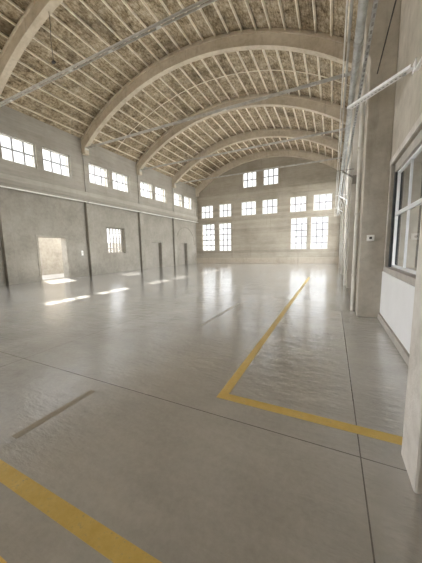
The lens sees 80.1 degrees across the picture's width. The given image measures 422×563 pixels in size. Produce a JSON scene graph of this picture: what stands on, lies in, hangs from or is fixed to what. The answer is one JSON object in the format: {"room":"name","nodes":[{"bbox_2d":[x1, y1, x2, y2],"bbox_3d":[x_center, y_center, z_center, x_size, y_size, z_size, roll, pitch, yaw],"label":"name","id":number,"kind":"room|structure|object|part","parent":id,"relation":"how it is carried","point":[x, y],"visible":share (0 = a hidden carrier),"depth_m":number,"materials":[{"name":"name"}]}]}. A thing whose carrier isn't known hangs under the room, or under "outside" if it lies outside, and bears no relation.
{"room":"empty warehouse","nodes":[
{"label":"empty warehouse","id":0,"kind":"room"},
{"bbox_2d":[0,188,196,285],"bbox_3d":[-9.419,-2.718,15.861,0.500,5.000,34.800,2,8,26],"label":"wall","id":1,"kind":"structure","parent":0,"point":[32,214],"depth_m":16.84,"materials":[{"name":"paint"}]},
{"bbox_2d":[0,185,18,284],"bbox_3d":[-10.471,-2.320,12.875,0.220,5.000,0.460,2,8,26],"label":"trim","id":2,"kind":"structure","parent":1,"relation":"attached to","point":[6,232],"depth_m":12.82,"materials":[{"name":"paint"}]},
{"bbox_2d":[35,235,71,280],"bbox_3d":[-9.704,-1.461,15.329,0.500,2.650,1.940,2,8,26],"label":"door frame","id":3,"kind":"structure","parent":1,"relation":"in","point":[37,236],"depth_m":14.89,"materials":[{"name":"painted steel"}]},
{"bbox_2d":[84,202,96,274],"bbox_3d":[-8.301,-2.927,17.338,0.220,5.000,0.460,2,8,26],"label":"trim","id":4,"kind":"structure","parent":1,"relation":"attached to","point":[88,206],"depth_m":17.24,"materials":[{"name":"paint"}]},
{"bbox_2d":[106,227,122,253],"bbox_3d":[-7.657,-3.192,19.661,0.090,1.960,1.870,2,8,26],"label":"window","id":5,"kind":"structure","parent":1,"relation":"in","point":[118,233],"depth_m":19.83,"materials":[{"name":"white metal"}]},
{"bbox_2d":[138,212,145,269],"bbox_3d":[-6.044,-3.557,21.980,0.220,5.000,0.460,2,8,26],"label":"trim","id":6,"kind":"structure","parent":1,"relation":"attached to","point":[140,215],"depth_m":21.88,"materials":[{"name":"paint"}]},
{"bbox_2d":[152,243,159,267],"bbox_3d":[-5.520,-2.554,24.338,0.115,2.400,1.420,2,8,26],"label":"door","id":7,"kind":"structure","parent":1,"relation":"in","point":[155,246],"depth_m":24.48,"materials":[{"name":"paint"}]},
{"bbox_2d":[172,218,177,265],"bbox_3d":[-3.808,-4.181,26.578,0.220,5.000,0.460,2,8,26],"label":"trim","id":8,"kind":"structure","parent":1,"relation":"attached to","point":[174,227],"depth_m":26.47,"materials":[{"name":"paint"}]},
{"bbox_2d":[181,243,184,263],"bbox_3d":[-3.378,-3.152,28.743,0.115,2.400,1.250,2,8,26],"label":"door","id":9,"kind":"structure","parent":1,"relation":"in","point":[182,244],"depth_m":28.97,"materials":[{"name":"paint"}]},
{"bbox_2d":[0,104,196,221],"bbox_3d":[-9.306,-7.173,15.201,0.450,4.000,34.800,2,8,26],"label":"wall","id":10,"kind":"structure","parent":0,"point":[13,123],"depth_m":16.09,"materials":[{"name":"concrete"}]},
{"bbox_2d":[0,133,35,167],"bbox_3d":[-10.188,-6.858,13.242,0.060,1.300,1.660,2,8,26],"label":"window","id":11,"kind":"structure","parent":10,"relation":"in","point":[10,137],"depth_m":13.36,"materials":[{"name":"paint"}]},
{"bbox_2d":[42,147,69,176],"bbox_3d":[-9.307,-7.104,15.054,0.060,1.300,1.680,2,8,26],"label":"window","id":12,"kind":"structure","parent":10,"relation":"in","point":[50,151],"depth_m":15.21,"materials":[{"name":"paint"}]},
{"bbox_2d":[82,155,88,191],"bbox_3d":[-8.328,-7.283,16.637,0.060,2.580,0.240,2,8,26],"label":"trim","id":13,"kind":"structure","parent":10,"relation":"attached to","point":[83,156],"depth_m":16.62,"materials":[{"name":"concrete"}]},
{"bbox_2d":[89,163,107,186],"bbox_3d":[-8.001,-7.469,17.741,0.060,1.300,1.660,2,8,26],"label":"window","id":14,"kind":"structure","parent":10,"relation":"in","point":[94,166],"depth_m":17.88,"materials":[{"name":"paint"}]},
{"bbox_2d":[0,172,197,221],"bbox_3d":[-9.194,-5.473,15.209,0.270,0.620,34.500,2,8,26],"label":"trim","id":15,"kind":"structure","parent":10,"relation":"attached to","point":[5,178],"depth_m":16.27,"materials":[{"name":"concrete"}]},
{"bbox_2d":[0,185,197,222],"bbox_3d":[-9.053,-5.091,15.192,0.125,0.120,34.400,2,8,26],"label":"pipe","id":16,"kind":"object","parent":10,"relation":"attached to","point":[0,185],"visible":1,"depth_m":16.38,"materials":[{"name":"metal"}]},
{"bbox_2d":[112,171,127,191],"bbox_3d":[-7.120,-7.715,19.553,0.060,1.300,1.680,2,8,26],"label":"window","id":17,"kind":"structure","parent":10,"relation":"in","point":[116,181],"depth_m":19.71,"materials":[{"name":"paint"}]},
{"bbox_2d":[137,175,140,203],"bbox_3d":[-6.097,-7.907,21.225,0.060,2.580,0.240,2,8,26],"label":"trim","id":18,"kind":"structure","parent":10,"relation":"attached to","point":[138,176],"depth_m":21.22,"materials":[{"name":"concrete"}]},
{"bbox_2d":[140,181,151,198],"bbox_3d":[-5.800,-8.084,22.267,0.060,1.300,1.660,2,8,26],"label":"window","id":19,"kind":"structure","parent":10,"relation":"in","point":[140,181],"depth_m":22.44,"materials":[{"name":"paint"}]},
{"bbox_2d":[155,186,164,201],"bbox_3d":[-4.919,-8.330,24.079,0.060,1.300,1.680,2,8,26],"label":"window","id":20,"kind":"structure","parent":10,"relation":"in","point":[155,186],"depth_m":24.27,"materials":[{"name":"paint"}]},
{"bbox_2d":[172,188,174,211],"bbox_3d":[-3.866,-8.530,25.814,0.060,2.580,0.240,2,8,26],"label":"trim","id":21,"kind":"structure","parent":10,"relation":"attached to","point":[172,188],"depth_m":25.77,"materials":[{"name":"concrete"}]},
{"bbox_2d":[174,193,181,206],"bbox_3d":[-3.600,-8.699,26.793,0.060,1.300,1.660,2,8,26],"label":"window","id":22,"kind":"structure","parent":10,"relation":"in","point":[175,199],"depth_m":26.99,"materials":[{"name":"paint"}]},
{"bbox_2d":[184,196,190,208],"bbox_3d":[-2.719,-8.945,28.605,0.060,1.300,1.680,2,8,26],"label":"window","id":23,"kind":"structure","parent":10,"relation":"in","point":[188,203],"depth_m":28.83,"materials":[{"name":"paint"}]},
{"bbox_2d":[0,0,357,187],"bbox_3d":[-0.097,-10.666,15.043,16.520,3.098,25.640,2,8,26],"label":"ceiling","id":24,"kind":"structure","parent":0,"point":[80,29],"depth_m":13.19,"materials":[{"name":"beige wood"}]},
{"bbox_2d":[0,263,421,562],"bbox_3d":[-2.919,0.032,14.082,20.950,0.270,37.400,2,8,26],"label":"floor","id":25,"kind":"structure","parent":0,"point":[182,472],"depth_m":2.41,"materials":[{"name":"concrete"}]},
{"bbox_2d":[0,459,161,562],"bbox_3d":[-1.752,1.401,1.959,3.650,0.002,0.107,2,8,26],"label":"floor marking","id":26,"kind":"object","parent":25,"relation":"on","point":[111,545],"depth_m":1.51,"materials":[{"name":"yellow paint"}]},
{"bbox_2d":[12,303,239,438],"bbox_3d":[-0.437,1.009,4.858,0.080,0.002,5.950,2,8,26],"label":"floor marking","id":27,"kind":"object","parent":25,"relation":"on","point":[44,419],"depth_m":2.54,"materials":[{"name":"paint"}]},
{"bbox_2d":[217,277,402,444],"bbox_3d":[3.517,0.554,7.842,1.915,0.002,12.280,2,8,26],"label":"floor marking","id":28,"kind":"object","parent":25,"relation":"on","point":[224,394],"depth_m":2.55,"materials":[{"name":"yellow paint"}]},
{"bbox_2d":[340,154,346,265],"bbox_3d":[10.103,-5.442,18.769,0.490,8.900,0.600,2,8,26],"label":"concrete column","id":29,"kind":"structure","parent":25,"relation":"on","point":[346,154],"depth_m":18.49,"materials":[{"name":"grey concrete"}]},
{"bbox_2d":[342,126,350,274],"bbox_3d":[7.846,-4.811,14.127,0.490,8.900,0.600,2,8,26],"label":"concrete column","id":30,"kind":"structure","parent":25,"relation":"on","point":[346,191],"depth_m":14.12,"materials":[{"name":"grey concrete"}]},
{"bbox_2d":[346,45,367,287],"bbox_3d":[5.633,-4.193,9.574,0.490,8.900,0.600,2,8,26],"label":"concrete column","id":31,"kind":"structure","parent":25,"relation":"on","point":[354,159],"depth_m":9.50,"materials":[{"name":"grey concrete"}]},
{"bbox_2d":[339,169,356,183],"bbox_3d":[5.125,-4.009,9.468,0.700,0.682,0.085,2,8,26],"label":"bracket","id":32,"kind":"object","parent":31,"relation":"attached to","point":[354,177],"visible":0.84,"depth_m":9.37,"materials":[{"name":"grey metal"}]},
{"bbox_2d":[335,0,347,205],"bbox_3d":[5.604,-4.450,11.178,0.023,0.023,27.900,2,8,26],"label":"conduit","id":33,"kind":"object","parent":32,"relation":"on","point":[346,0],"visible":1,"depth_m":4.17,"materials":[{"name":"grey metal"}]},
{"bbox_2d":[336,0,368,215],"bbox_3d":[5.765,-4.488,11.094,0.128,0.128,27.900,2,8,26],"label":"pipe","id":34,"kind":"object","parent":32,"relation":"on","point":[362,4],"visible":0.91,"depth_m":4.11,"materials":[{"name":"grey metal"}]},
{"bbox_3d":[5.372,-3.810,9.375,0.160,0.300,0.085,2,8,26],"label":"plate","id":35,"kind":"part","parent":32,"relation":"part of","materials":[{"name":"grey metal"}]},
{"bbox_2d":[338,0,378,215],"bbox_3d":[5.886,-4.482,11.036,0.052,0.046,27.900,2,8,26],"label":"cable tray","id":36,"kind":"object","parent":32,"relation":"on","point":[375,2],"visible":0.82,"depth_m":4.13,"materials":[{"name":"metal"}]},
{"bbox_2d":[355,0,401,317],"bbox_3d":[3.563,-3.628,5.420,0.580,8.900,0.510,2,8,26],"label":"concrete column","id":37,"kind":"structure","parent":25,"relation":"on","point":[379,116],"depth_m":5.30,"materials":[{"name":"grey concrete"}]},
{"bbox_2d":[0,0,62,95],"bbox_3d":[-3.420,-9.248,8.248,16.018,3.720,0.400,2,8,26],"label":"rib","id":38,"kind":"object","parent":37,"relation":"on","point":[37,12],"visible":1,"depth_m":10.05,"materials":[{"name":"concrete"}]},
{"bbox_2d":[49,15,55,63],"bbox_3d":[-6.096,-9.331,9.583,0.140,1.798,0.080,2,8,26],"label":"wire","id":39,"kind":"object","parent":38,"relation":"hanging from","point":[53,61],"visible":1,"depth_m":9.63,"materials":[{"name":"metal"}]},
{"bbox_2d":[0,0,216,106],"bbox_3d":[-3.504,-7.784,8.488,15.370,0.260,0.260,2,8,26],"label":"rod","id":40,"kind":"object","parent":38,"relation":"attached to","point":[157,25],"visible":1,"depth_m":8.25,"materials":[{"name":"metal"}]},
{"bbox_2d":[367,235,374,240],"bbox_3d":[3.498,-0.955,5.498,0.140,0.130,0.059,2,8,26],"label":"switch box","id":41,"kind":"object","parent":37,"relation":"attached to","point":[369,237],"visible":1,"depth_m":5.48,"materials":[{"name":"white plastic"}]},
{"bbox_2d":[377,0,396,73],"bbox_3d":[1.754,-3.784,1.748,0.020,0.017,7.560,2,8,26],"label":"wire","id":42,"kind":"object","parent":37,"relation":"attached to","point":[395,0],"visible":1,"depth_m":4.13,"materials":[{"name":"metal"}]},
{"bbox_2d":[401,209,421,494],"bbox_3d":[1.525,-3.046,1.125,0.490,8.900,0.350,2,8,26],"label":"concrete column","id":43,"kind":"structure","parent":25,"relation":"on","point":[411,452],"depth_m":1.68,"materials":[{"name":"paint"}]},
{"bbox_2d":[196,157,343,257],"bbox_3d":[5.606,-8.078,27.207,17.250,12.200,0.400,2,8,26],"label":"wall","id":44,"kind":"structure","parent":0,"point":[264,237],"depth_m":26.82,"materials":[{"name":"concrete"}]},
{"bbox_2d":[201,205,212,218],"bbox_3d":[-0.426,-8.274,30.001,1.570,1.470,0.060,2,8,26],"label":"window","id":45,"kind":"structure","parent":44,"relation":"in","point":[205,212],"depth_m":30.01,"materials":[{"name":"paint"}]},
{"bbox_2d":[202,224,214,250],"bbox_3d":[-0.254,-5.299,30.321,1.660,3.200,0.060,2,8,26],"label":"window","id":46,"kind":"structure","parent":44,"relation":"in","point":[206,229],"depth_m":30.29,"materials":[{"name":"paint"}]},
{"bbox_2d":[200,201,232,253],"bbox_3d":[0.620,-6.208,29.638,4.240,5.880,0.040,2,8,26],"label":"trim","id":47,"kind":"structure","parent":44,"relation":"attached to","point":[232,201],"depth_m":30.04,"materials":[{"name":"concrete"}]},
{"bbox_2d":[219,223,230,250],"bbox_3d":[1.692,-5.190,29.390,1.560,3.240,0.060,2,8,26],"label":"window","id":48,"kind":"structure","parent":44,"relation":"in","point":[223,228],"depth_m":29.42,"materials":[{"name":"paint"}]},
{"bbox_2d":[219,203,230,217],"bbox_3d":[1.677,-8.194,28.989,1.540,1.480,0.060,2,8,26],"label":"window","id":49,"kind":"structure","parent":44,"relation":"in","point":[223,210],"depth_m":29.02,"materials":[{"name":"paint"}]},
{"bbox_2d":[241,201,255,215],"bbox_3d":[4.190,-8.082,27.783,1.700,1.500,0.060,2,8,26],"label":"window","id":50,"kind":"structure","parent":44,"relation":"in","point":[246,208],"depth_m":27.75,"materials":[{"name":"paint"}]},
{"bbox_2d":[243,172,256,187],"bbox_3d":[4.238,-11.079,27.352,1.540,1.630,0.060,2,8,26],"label":"window","id":51,"kind":"structure","parent":44,"relation":"in","point":[252,179],"depth_m":27.36,"materials":[{"name":"paint"}]},
{"bbox_2d":[197,257,338,263],"bbox_3d":[5.545,-2.305,27.718,16.220,0.620,0.140,2,8,26],"label":"baseboard","id":52,"kind":"structure","parent":44,"relation":"attached to","point":[335,260],"depth_m":27.04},
{"bbox_2d":[195,149,341,196],"bbox_3d":[5.400,-11.711,26.388,16.018,3.720,0.360,2,8,26],"label":"rib","id":53,"kind":"object","parent":44,"relation":"attached to","point":[309,155],"visible":0.93,"depth_m":25.78,"materials":[{"name":"concrete"}]},
{"bbox_2d":[197,180,342,222],"bbox_3d":[5.434,-8.303,26.980,16.220,2.990,0.100,2,8,26],"label":"trim","id":54,"kind":"structure","parent":44,"relation":"attached to","point":[331,184],"depth_m":26.41,"materials":[{"name":"concrete"}]},
{"bbox_2d":[262,198,277,213],"bbox_3d":[6.293,-7.987,26.773,1.650,1.520,0.060,2,8,26],"label":"window","id":55,"kind":"structure","parent":44,"relation":"in","point":[267,206],"depth_m":26.74,"materials":[{"name":"paint"}]},
{"bbox_2d":[263,166,278,185],"bbox_3d":[6.304,-11.044,26.352,1.610,1.730,0.060,2,8,26],"label":"window","id":56,"kind":"structure","parent":44,"relation":"in","point":[268,176],"depth_m":26.36,"materials":[{"name":"paint"}]},
{"bbox_2d":[290,196,306,212],"bbox_3d":[8.874,-7.858,25.536,1.620,1.530,0.060,2,8,26],"label":"window","id":57,"kind":"structure","parent":44,"relation":"in","point":[301,203],"depth_m":25.47,"materials":[{"name":"paint"}]},
{"bbox_2d":[290,217,307,248],"bbox_3d":[9.059,-4.931,25.843,1.620,3.200,0.060,2,8,26],"label":"window","id":58,"kind":"structure","parent":44,"relation":"in","point":[301,223],"depth_m":25.82,"materials":[{"name":"paint"}]},
{"bbox_2d":[288,190,334,252],"bbox_3d":[9.942,-5.830,25.157,4.260,5.880,0.040,2,8,26],"label":"trim","id":59,"kind":"structure","parent":44,"relation":"attached to","point":[331,251],"depth_m":25.20,"materials":[{"name":"concrete"}]},
{"bbox_2d":[310,216,328,248],"bbox_3d":[10.811,-4.845,25.003,1.610,3.190,0.060,2,8,26],"label":"window","id":60,"kind":"structure","parent":44,"relation":"in","point":[322,222],"depth_m":24.97,"materials":[{"name":"paint"}]},
{"bbox_2d":[313,193,332,210],"bbox_3d":[10.941,-7.764,24.543,1.690,1.550,0.060,2,8,26],"label":"window","id":61,"kind":"structure","parent":44,"relation":"in","point":[325,201],"depth_m":24.49,"materials":[{"name":"paint"}]},
{"bbox_2d":[335,0,353,215],"bbox_3d":[5.651,-4.455,11.154,0.040,0.040,27.900,2,8,26],"label":"conduit","id":62,"kind":"object","parent":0,"point":[351,1],"visible":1,"depth_m":4.17,"materials":[{"name":"grey metal"}]},
{"bbox_2d":[385,0,421,269],"bbox_3d":[5.533,-4.172,8.225,0.500,9.200,34.500,2,8,26],"label":"wall","id":63,"kind":"structure","parent":0,"point":[408,93],"depth_m":4.58,"materials":[{"name":"concrete"}]},
{"bbox_2d":[80,28,353,155],"bbox_3d":[-1.198,-9.868,12.819,16.018,3.720,0.400,2,8,26],"label":"rib","id":64,"kind":"object","parent":63,"relation":"attached to","point":[320,44],"visible":0.94,"depth_m":11.59,"materials":[{"name":"concrete"}]},
{"bbox_2d":[85,71,350,150],"bbox_3d":[-1.282,-8.405,13.059,15.370,0.260,0.260,2,8,26],"label":"rod","id":65,"kind":"object","parent":64,"relation":"attached to","point":[336,77],"visible":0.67,"depth_m":11.95,"materials":[{"name":"metal"}]},
{"bbox_2d":[136,93,346,175],"bbox_3d":[1.033,-10.492,17.407,16.018,3.720,0.400,2,8,26],"label":"rib","id":66,"kind":"object","parent":63,"relation":"attached to","point":[302,102],"visible":0.84,"depth_m":16.31,"materials":[{"name":"concrete"}]},
{"bbox_2d":[140,128,344,171],"bbox_3d":[0.949,-9.028,17.647,15.370,0.260,0.260,2,8,26],"label":"rod","id":67,"kind":"object","parent":66,"relation":"attached to","point":[336,130],"visible":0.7,"depth_m":16.82,"materials":[{"name":"metal"}]},
{"bbox_2d":[171,128,343,187],"bbox_3d":[3.264,-11.115,21.996,16.018,3.720,0.400,2,8,26],"label":"rib","id":68,"kind":"object","parent":63,"relation":"attached to","point":[325,140],"visible":0.95,"depth_m":21.27,"materials":[{"name":"concrete"}]},
{"bbox_2d":[175,157,341,184],"bbox_3d":[3.180,-9.651,22.235,15.370,0.260,0.260,2,8,26],"label":"rod","id":69,"kind":"object","parent":68,"relation":"attached to","point":[338,157],"visible":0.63,"depth_m":21.54,"materials":[{"name":"metal"}]},
{"bbox_2d":[338,210,341,267],"bbox_3d":[10.197,-3.309,19.483,0.778,4.487,0.120,2,8,26],"label":"downpipe","id":70,"kind":"object","parent":63,"relation":"attached to","point":[338,210],"visible":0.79,"depth_m":19.47,"materials":[{"name":"grey metal"}]},
{"bbox_2d":[339,198,344,273],"bbox_3d":[7.940,-2.679,14.841,0.778,4.487,0.120,2,8,26],"label":"downpipe","id":71,"kind":"object","parent":63,"relation":"attached to","point":[341,200],"visible":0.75,"depth_m":14.83,"materials":[{"name":"grey metal"}]},
{"bbox_2d":[343,108,353,284],"bbox_3d":[5.776,-3.996,9.991,0.572,8.400,0.120,2,8,26],"label":"downpipe","id":72,"kind":"object","parent":63,"relation":"attached to","point":[350,158],"visible":0.43,"depth_m":10.18,"materials":[{"name":"grey metal"}]},
{"bbox_2d":[350,56,366,310],"bbox_3d":[3.727,-3.424,5.777,0.572,8.400,0.120,2,8,26],"label":"downpipe","id":73,"kind":"object","parent":63,"relation":"attached to","point":[364,88],"visible":0.61,"depth_m":6.01,"materials":[{"name":"grey metal"}]},
{"bbox_2d":[347,57,416,108],"bbox_3d":[2.972,-3.389,4.451,0.115,0.252,1.520,-2,7,-8],"label":"support strut","id":74,"kind":"object","parent":63,"relation":"attached to","point":[408,69],"visible":0.98,"depth_m":4.26,"materials":[{"name":"metal"}]},
{"bbox_3d":[3.074,-3.251,3.788,0.020,0.140,0.180,2,8,26],"label":"wall plate","id":75,"kind":"part","parent":74,"relation":"part of","materials":[{"name":"metal"}]},
{"bbox_2d":[377,313,408,365],"bbox_3d":[2.836,1.024,3.700,0.060,0.130,4.420,2,8,26],"label":"baseboard","id":76,"kind":"structure","parent":63,"relation":"attached to","point":[404,353],"depth_m":4.05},
{"bbox_2d":[380,271,414,353],"bbox_3d":[2.841,0.499,3.626,0.025,0.930,4.420,2,8,26],"label":"wall panel","id":77,"kind":"object","parent":63,"relation":"attached to","point":[397,295],"visible":0.82,"depth_m":4.07,"materials":[{"name":"white paint"}]},
{"bbox_2d":[383,267,415,285],"bbox_3d":[2.919,-0.012,3.508,0.220,0.110,4.200,2,8,26],"label":"window sill","id":78,"kind":"structure","parent":63,"relation":"attached to","point":[410,278],"depth_m":4.06,"materials":[{"name":"beige concrete"}]},
{"bbox_2d":[384,113,421,266],"bbox_3d":[2.785,-1.137,3.376,0.030,2.180,4.320,2,8,26],"label":"trim","id":79,"kind":"structure","parent":63,"relation":"attached to","point":[418,123],"depth_m":4.47,"materials":[{"name":"grey painted metal"}]},
{"bbox_2d":[388,129,421,274],"bbox_3d":[2.916,-1.076,3.354,0.150,2.060,4.080,2,8,26],"label":"window","id":80,"kind":"structure","parent":63,"relation":"in","point":[414,150],"depth_m":4.75,"materials":[{"name":"white metal"}]},
{"bbox_2d":[415,57,421,71],"bbox_3d":[2.843,-3.008,3.334,0.050,0.050,0.651,2,8,24],"label":"support strut","id":81,"kind":"object","parent":63,"relation":"attached to","point":[419,64],"visible":1,"depth_m":3.53,"materials":[{"name":"metal"}]},
{"bbox_2d":[415,182,421,267],"bbox_3d":[4.904,-0.659,2.847,3.280,3.600,8.900,2,8,26],"label":"window frame","id":82,"kind":"structure","parent":0,"point":[420,206],"depth_m":7.05,"materials":[{"name":"paint"}]},
{"label":"outside","id":83,"kind":"structure","parent":0,"visible":0},
{"bbox_2d":[38,237,120,274],"bbox_3d":[-10.001,-3.298,26.035,2.400,4.170,21.400,2,8,26],"label":"wall","id":84,"kind":"structure","parent":83,"point":[50,249],"depth_m":19.04,"materials":[{"name":"beige concrete"}]}
]}

